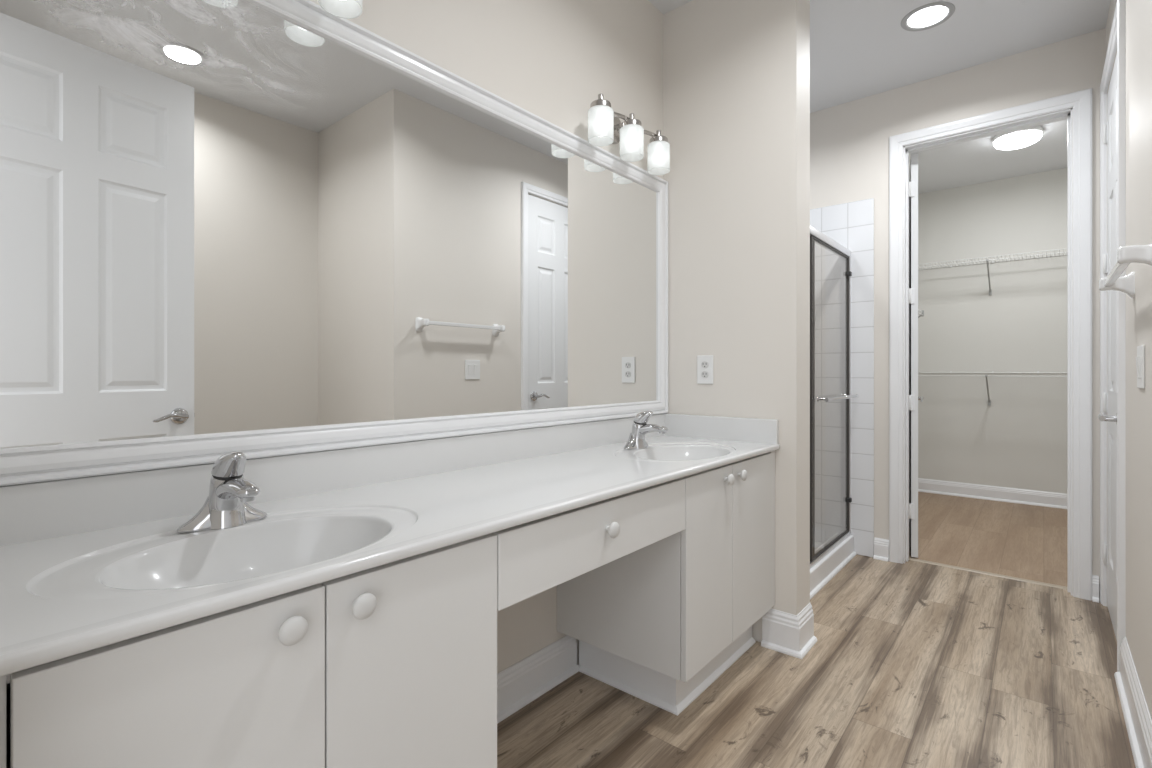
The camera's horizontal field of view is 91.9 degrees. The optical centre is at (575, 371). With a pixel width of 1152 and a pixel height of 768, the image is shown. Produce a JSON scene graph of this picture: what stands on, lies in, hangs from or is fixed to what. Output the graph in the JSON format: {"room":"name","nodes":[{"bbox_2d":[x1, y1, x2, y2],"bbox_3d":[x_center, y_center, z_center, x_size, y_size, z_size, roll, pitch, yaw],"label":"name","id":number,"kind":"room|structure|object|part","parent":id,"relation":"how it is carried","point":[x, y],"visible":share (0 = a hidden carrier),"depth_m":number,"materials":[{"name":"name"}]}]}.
{"room":"bathroom","nodes":[
{"label":"bathroom","id":0,"kind":"room"},
{"bbox_2d":[310,0,662,673],"bbox_3d":[-0.338,-0.272,1.773,0.120,2.743,2.482,0,0,40],"label":"wall","id":1,"kind":"structure","parent":0,"point":[550,59],"depth_m":1.94,"materials":[{"name":"beige paint"}]},
{"bbox_2d":[0,413,665,546],"bbox_3d":[-0.297,0.248,1.712,0.020,0.117,2.196,0,0,40],"label":"backsplash","id":2,"kind":"structure","parent":1,"relation":"attached to","point":[35,511],"depth_m":1.25,"materials":[{"name":"stone"}]},
{"bbox_2d":[0,0,667,485],"bbox_3d":[-0.294,-0.340,1.708,0.029,1.056,2.196,0,0,40],"label":"wall mirror","id":3,"kind":"object","parent":1,"relation":"attached to","point":[253,228],"visible":1,"depth_m":1.26,"materials":[{"name":"silver mirror"}]},
{"bbox_2d":[318,0,361,18],"bbox_3d":[-0.690,-0.942,1.146,0.146,0.200,0.494,0,0,40],"label":"vanity light","id":4,"kind":"object","parent":1,"relation":"attached to","point":[346,9],"visible":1,"depth_m":1.32,"materials":[{"name":"white glass"}]},
{"bbox_2d":[497,635,578,723],"bbox_3d":[-0.261,1.032,1.747,0.030,0.135,0.822,0,0,40],"label":"baseboard","id":5,"kind":"structure","parent":1,"relation":"attached to","point":[523,682],"depth_m":1.89,"materials":[{"name":"white paint"}]},
{"bbox_2d":[588,94,669,174],"bbox_3d":[0.199,-0.942,2.205,0.146,0.200,0.494,0,0,40],"label":"vanity light","id":6,"kind":"object","parent":1,"relation":"attached to","point":[605,128],"visible":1,"depth_m":2.15,"materials":[{"name":"white glass"}]},
{"bbox_3d":[0.090,-0.898,2.035,0.094,0.112,0.094,0,0,40],"label":"lamp shade","id":7,"kind":"part","parent":6,"relation":"part of","materials":[{"name":"white glass"}]},
{"bbox_3d":[0.151,-0.982,2.245,0.020,0.120,0.120,0,0,40],"label":"wall plate","id":8,"kind":"part","parent":6,"relation":"part of","materials":[{"name":"silver metal"}]},
{"bbox_3d":[0.193,-0.982,2.233,0.067,0.028,0.053,0,0,40],"label":"arm","id":9,"kind":"part","parent":6,"relation":"part of","materials":[{"name":"silver metal"}]},
{"bbox_3d":[0.219,-0.898,2.188,0.094,0.112,0.094,0,0,40],"label":"lamp shade","id":10,"kind":"part","parent":6,"relation":"part of","materials":[{"name":"white glass"}]},
{"bbox_3d":[0.347,-0.898,2.341,0.094,0.112,0.094,0,0,40],"label":"lamp shade","id":11,"kind":"part","parent":6,"relation":"part of","materials":[{"name":"white glass"}]},
{"bbox_2d":[663,0,809,641],"bbox_3d":[0.683,-0.272,2.430,0.600,2.743,0.162,0,0,40],"label":"wall","id":12,"kind":"structure","parent":0,"point":[736,73],"depth_m":2.30,"materials":[{"name":"beige paint"}]},
{"bbox_2d":[697,355,712,383],"bbox_3d":[0.561,-0.010,2.421,0.076,0.124,0.009,0,0,40],"label":"wall outlet","id":13,"kind":"object","parent":12,"relation":"attached to","point":[704,362],"visible":1,"depth_m":2.42,"materials":[{"name":"white plastic"}]},
{"bbox_2d":[701,361,707,367],"bbox_3d":[0.559,-0.032,2.420,0.033,0.029,0.003,0,0,40],"label":"receptacle","id":14,"kind":"object","parent":13,"relation":"attached to","point":[704,364],"depth_m":2.42,"materials":[{"name":"white plastic"}]},
{"bbox_2d":[701,371,707,377],"bbox_3d":[0.559,0.011,2.420,0.033,0.029,0.003,0,0,40],"label":"receptacle","id":15,"kind":"object","parent":13,"relation":"attached to","point":[704,374],"depth_m":2.42,"materials":[{"name":"white plastic"}]},
{"bbox_2d":[761,603,816,658],"bbox_3d":[0.864,1.025,2.256,0.161,0.150,0.189,0,0,40],"label":"baseboard","id":16,"kind":"structure","parent":12,"relation":"attached to","point":[783,632],"depth_m":2.20,"materials":[{"name":"white paint"}]},
{"bbox_2d":[497,492,1135,767],"bbox_3d":[1.500,1.130,1.926,2.740,0.060,7.278,0,0,40],"label":"floor","id":17,"kind":"structure","parent":0,"point":[911,664],"depth_m":1.94,"materials":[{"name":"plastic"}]},
{"bbox_2d":[0,533,496,767],"bbox_3d":[-0.568,0.704,0.978,0.550,0.792,0.708,0,0,40],"label":"vanity cabinet","id":18,"kind":"object","parent":17,"relation":"on","point":[392,664],"visible":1,"depth_m":0.81,"materials":[{"name":"white laminate"}]},
{"bbox_3d":[-0.486,0.625,0.709,0.018,0.611,0.328,0,0,40],"label":"cabinet door","id":19,"kind":"part","parent":18,"relation":"part of","materials":[{"name":"white laminate"}]},
{"bbox_3d":[-0.397,0.359,0.777,0.030,0.039,0.039,0,0,40],"label":"knob","id":20,"kind":"part","parent":18,"relation":"part of","materials":[{"name":"white ceramic"}]},
{"bbox_3d":[-0.329,0.359,0.858,0.030,0.039,0.039,0,0,40],"label":"knob","id":21,"kind":"part","parent":18,"relation":"part of","materials":[{"name":"white ceramic"}]},
{"bbox_3d":[-0.269,0.625,0.967,0.018,0.611,0.338,0,0,40],"label":"cabinet door","id":22,"kind":"part","parent":18,"relation":"part of","materials":[{"name":"white laminate"}]},
{"bbox_2d":[557,450,774,715],"bbox_3d":[0.376,0.704,2.102,0.550,0.792,0.729,0,0,40],"label":"vanity cabinet","id":23,"kind":"object","parent":17,"relation":"on","point":[658,623],"visible":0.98,"depth_m":1.84,"materials":[{"name":"white laminate"}]},
{"bbox_2d":[0,413,779,675],"bbox_3d":[-0.101,0.306,1.546,0.534,0.232,2.196,0,0,40],"label":"countertop","id":24,"kind":"structure","parent":23,"relation":"on","point":[91,562],"depth_m":1.08,"materials":[{"name":"stone"}]},
{"bbox_2d":[177,452,266,532],"bbox_3d":[-0.632,0.220,1.033,0.164,0.143,0.153,0,0,40],"label":"bathroom faucet","id":25,"kind":"object","parent":24,"relation":"on","point":[226,505],"visible":1,"depth_m":1.03,"materials":[{"name":"silver metal"}]},
{"bbox_2d":[492,478,684,610],"bbox_3d":[-0.046,0.389,1.491,0.410,0.162,0.745,0,0,40],"label":"drawer","id":26,"kind":"object","parent":24,"relation":"attached to","point":[534,557],"visible":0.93,"depth_m":1.29,"materials":[{"name":"white laminate"}]},
{"bbox_3d":[0.087,0.383,1.355,0.030,0.039,0.039,0,0,40],"label":"knob","id":27,"kind":"part","parent":26,"relation":"part of","materials":[{"name":"white ceramic"}]},
{"bbox_2d":[624,411,667,449],"bbox_3d":[0.275,0.220,2.113,0.164,0.143,0.153,0,0,40],"label":"bathroom faucet","id":28,"kind":"object","parent":24,"relation":"on","point":[636,440],"visible":1,"depth_m":2.11,"materials":[{"name":"silver metal"}]},
{"bbox_3d":[0.427,0.625,1.797,0.018,0.611,0.324,0,0,40],"label":"cabinet door","id":29,"kind":"part","parent":23,"relation":"part of","materials":[{"name":"white laminate"}]},
{"bbox_3d":[0.510,0.359,1.859,0.030,0.039,0.039,0,0,40],"label":"knob","id":30,"kind":"part","parent":23,"relation":"part of","materials":[{"name":"white ceramic"}]},
{"bbox_3d":[0.579,0.359,1.940,0.030,0.039,0.039,0,0,40],"label":"knob","id":31,"kind":"part","parent":23,"relation":"part of","materials":[{"name":"white ceramic"}]},
{"bbox_3d":[0.647,0.625,2.059,0.018,0.611,0.354,0,0,40],"label":"cabinet door","id":32,"kind":"part","parent":23,"relation":"part of","materials":[{"name":"white laminate"}]},
{"bbox_2d":[810,533,856,599],"bbox_3d":[0.910,1.042,3.185,0.974,0.115,1.264,0,0,40],"label":"shower pan","id":33,"kind":"object","parent":17,"relation":"on","point":[821,573],"visible":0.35,"depth_m":3.01,"materials":[{"name":"white ceramic"}]},
{"bbox_2d":[810,226,857,568],"bbox_3d":[1.261,0.119,2.890,0.111,1.732,1.264,0,0,40],"label":"shower door","id":34,"kind":"structure","parent":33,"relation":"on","point":[817,237],"depth_m":3.26,"materials":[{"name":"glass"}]},
{"bbox_3d":[1.415,-0.688,3.099,0.016,0.010,0.682,0,0,40],"label":"rail","id":35,"kind":"part","parent":34,"relation":"part of","materials":[{"name":"black metal"}]},
{"bbox_3d":[1.415,0.958,3.099,0.016,0.012,0.682,0,0,40],"label":"rail","id":36,"kind":"part","parent":34,"relation":"part of","materials":[{"name":"black metal"}]},
{"bbox_2d":[909,558,1066,589],"bbox_3d":[2.228,1.097,3.052,0.713,0.006,0.040,0,0,40],"label":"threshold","id":37,"kind":"structure","parent":17,"relation":"on","point":[912,559],"depth_m":3.02,"materials":[{"name":"beige wood"}]},
{"bbox_2d":[649,0,1110,193],"bbox_3d":[1.662,-1.683,2.508,3.240,0.080,6.178,0,0,40],"label":"ceiling","id":38,"kind":"structure","parent":0,"point":[859,49],"depth_m":2.84,"materials":[{"name":"paint"}]},
{"bbox_2d":[901,2,954,30],"bbox_3d":[1.626,-1.640,2.578,0.214,0.006,0.214,0,0,40],"label":"recessed light","id":39,"kind":"object","parent":38,"relation":"in","point":[930,15],"visible":1,"depth_m":2.57,"materials":[{"name":"white glass"}]},
{"bbox_2d":[993,126,1042,149],"bbox_3d":[3.043,-1.600,3.843,0.272,0.084,0.272,0,0,40],"label":"closet light","id":40,"kind":"object","parent":38,"relation":"attached to","point":[1021,138],"visible":0.97,"depth_m":3.78,"materials":[{"name":"white glass"}]},
{"bbox_2d":[810,28,1105,600],"bbox_3d":[1.778,-0.272,3.373,2.306,2.743,0.120,0,0,40],"label":"wall","id":41,"kind":"structure","parent":0,"point":[849,141],"depth_m":3.18,"materials":[{"name":"beige paint"}]},
{"bbox_2d":[810,198,873,556],"bbox_3d":[1.355,0.035,3.644,1.069,2.130,0.010,0,0,40],"label":"tile wall","id":42,"kind":"structure","parent":41,"relation":"attached to","point":[850,224],"depth_m":3.40,"materials":[{"name":"white tile"}]},
{"bbox_2d":[873,537,888,561],"bbox_3d":[1.789,1.040,3.265,0.077,0.120,0.030,0,0,40],"label":"baseboard","id":43,"kind":"structure","parent":41,"relation":"attached to","point":[881,546],"depth_m":3.26,"materials":[{"name":"white paint"}]},
{"bbox_2d":[909,154,923,557],"bbox_3d":[2.182,-0.096,3.577,0.103,2.375,0.717,0,0,30],"label":"door","id":44,"kind":"structure","parent":41,"relation":"in","point":[913,168],"depth_m":3.29,"materials":[{"name":"white paint"}]},
{"bbox_3d":[1.978,-1.078,3.291,0.036,0.090,0.007,0,0,28],"label":"hinge plate","id":45,"kind":"part","parent":44,"relation":"part of","materials":[{"name":"white paint"}]},
{"bbox_3d":[1.978,-0.448,3.291,0.036,0.090,0.007,0,0,28],"label":"hinge plate","id":46,"kind":"part","parent":44,"relation":"part of","materials":[{"name":"white paint"}]},
{"bbox_3d":[1.978,0.182,3.291,0.036,0.090,0.007,0,0,28],"label":"hinge plate","id":47,"kind":"part","parent":44,"relation":"part of","materials":[{"name":"white paint"}]},
{"bbox_3d":[1.978,0.822,3.291,0.036,0.090,0.007,0,0,28],"label":"hinge plate","id":48,"kind":"part","parent":44,"relation":"part of","materials":[{"name":"white paint"}]},
{"bbox_2d":[889,88,1091,599],"bbox_3d":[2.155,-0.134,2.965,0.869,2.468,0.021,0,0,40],"label":"trim","id":49,"kind":"structure","parent":41,"relation":"attached to","point":[1080,101],"depth_m":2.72,"materials":[{"name":"white paint"}]},
{"bbox_2d":[1092,575,1098,602],"bbox_3d":[2.493,1.040,2.674,0.024,0.120,0.030,0,0,40],"label":"baseboard","id":50,"kind":"structure","parent":41,"relation":"attached to","point":[1095,579],"depth_m":2.67,"materials":[{"name":"white paint"}]},
{"bbox_2d":[918,168,1066,493],"bbox_3d":[3.634,-0.272,4.819,1.850,2.743,0.100,0,0,40],"label":"wall","id":51,"kind":"structure","parent":0,"point":[1019,441],"depth_m":4.79,"materials":[{"name":"paint"}]},
{"bbox_2d":[918,478,1066,508],"bbox_3d":[2.940,1.040,3.914,1.548,0.120,2.177,0,0,40],"label":"baseboard","id":52,"kind":"structure","parent":51,"relation":"attached to","point":[987,492],"depth_m":4.77,"materials":[{"name":"white paint"}]},
{"bbox_2d":[918,248,1066,294],"bbox_3d":[3.539,-0.807,4.628,1.543,0.295,0.314,0,0,40],"label":"wire shelf","id":53,"kind":"object","parent":51,"relation":"attached to","point":[1063,252],"visible":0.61,"depth_m":4.65,"materials":[{"name":"metal"}]},
{"bbox_2d":[918,371,1066,405],"bbox_3d":[3.539,0.142,4.628,1.543,0.295,0.314,0,0,40],"label":"wire shelf","id":54,"kind":"object","parent":51,"relation":"attached to","point":[950,372],"visible":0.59,"depth_m":4.62,"materials":[{"name":"metal"}]},
{"bbox_2d":[1106,0,1151,718],"bbox_3d":[1.975,-0.272,1.908,0.120,2.743,1.872,0,0,40],"label":"wall","id":55,"kind":"structure","parent":0,"point":[1138,12],"depth_m":1.72,"materials":[{"name":"beige paint"}]},
{"bbox_2d":[1098,54,1116,639],"bbox_3d":[2.250,-0.102,2.351,0.101,2.392,0.718,0,0,40],"label":"door","id":56,"kind":"structure","parent":55,"relation":"in","point":[1109,129],"depth_m":2.43,"materials":[{"name":"white paint"}]},
{"bbox_3d":[2.065,0.180,2.191,0.022,0.036,0.132,0,0,41],"label":"lever","id":57,"kind":"part","parent":56,"relation":"part of","materials":[{"name":"silver metal"}]},
{"bbox_3d":[2.478,-1.116,2.600,0.004,0.090,0.032,0,0,40],"label":"hinge plate","id":58,"kind":"part","parent":56,"relation":"part of","materials":[{"name":"white paint"}]},
{"bbox_3d":[2.478,-0.506,2.600,0.004,0.090,0.032,0,0,40],"label":"hinge plate","id":59,"kind":"part","parent":56,"relation":"part of","materials":[{"name":"white paint"}]},
{"bbox_3d":[2.478,0.144,2.600,0.004,0.090,0.032,0,0,40],"label":"hinge plate","id":60,"kind":"part","parent":56,"relation":"part of","materials":[{"name":"white paint"}]},
{"bbox_3d":[2.478,0.854,2.600,0.004,0.090,0.032,0,0,40],"label":"hinge plate","id":61,"kind":"part","parent":56,"relation":"part of","materials":[{"name":"white paint"}]},
{"bbox_3d":[2.053,0.179,2.133,0.053,0.074,0.074,0,0,40],"label":"lever handle","id":62,"kind":"part","parent":56,"relation":"part of","materials":[{"name":"silver metal"}]},
{"bbox_2d":[1100,0,1125,671],"bbox_3d":[2.250,-0.135,2.345,0.021,2.470,0.843,0,0,40],"label":"trim","id":63,"kind":"structure","parent":55,"relation":"attached to","point":[1117,40],"depth_m":2.03,"materials":[{"name":"white paint"}]},
{"bbox_2d":[1099,244,1151,297],"bbox_3d":[1.603,-0.285,1.621,0.083,0.085,0.666,0,0,40],"label":"towel bar","id":64,"kind":"object","parent":55,"relation":"attached to","point":[1126,255],"visible":1,"depth_m":1.55,"materials":[{"name":"white ceramic"}]},
{"bbox_3d":[1.799,-0.285,1.855,0.083,0.085,0.056,0,0,40],"label":"post","id":65,"kind":"part","parent":64,"relation":"part of","materials":[{"name":"white ceramic"}]},
{"bbox_3d":[1.407,-0.285,1.388,0.083,0.085,0.056,0,0,40],"label":"post","id":66,"kind":"part","parent":64,"relation":"part of","materials":[{"name":"white ceramic"}]},
{"bbox_2d":[1114,637,1151,767],"bbox_3d":[1.979,1.025,1.318,0.945,0.150,1.036,0,0,40],"label":"baseboard","id":67,"kind":"structure","parent":55,"relation":"attached to","point":[1138,721],"depth_m":1.68,"materials":[{"name":"white paint"}]},
{"bbox_2d":[1136,345,1144,388],"bbox_3d":[1.696,-0.015,1.677,0.010,0.128,0.124,0,0,40],"label":"light switch","id":68,"kind":"object","parent":55,"relation":"attached to","point":[1140,359],"visible":1,"depth_m":1.65,"materials":[{"name":"white plastic"}]},
{"bbox_3d":[2.297,-0.271,4.448,0.120,2.743,2.188,0,0,40],"label":"wall","id":69,"kind":"structure","parent":0,"visible":0},
{"bbox_2d":[918,309,923,317],"bbox_3d":[2.468,-0.339,4.293,0.334,0.265,0.223,0,0,40],"label":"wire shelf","id":70,"kind":"object","parent":69,"relation":"attached to","point":[919,311],"visible":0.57,"depth_m":4.26,"materials":[{"name":"metal"}]}
]}

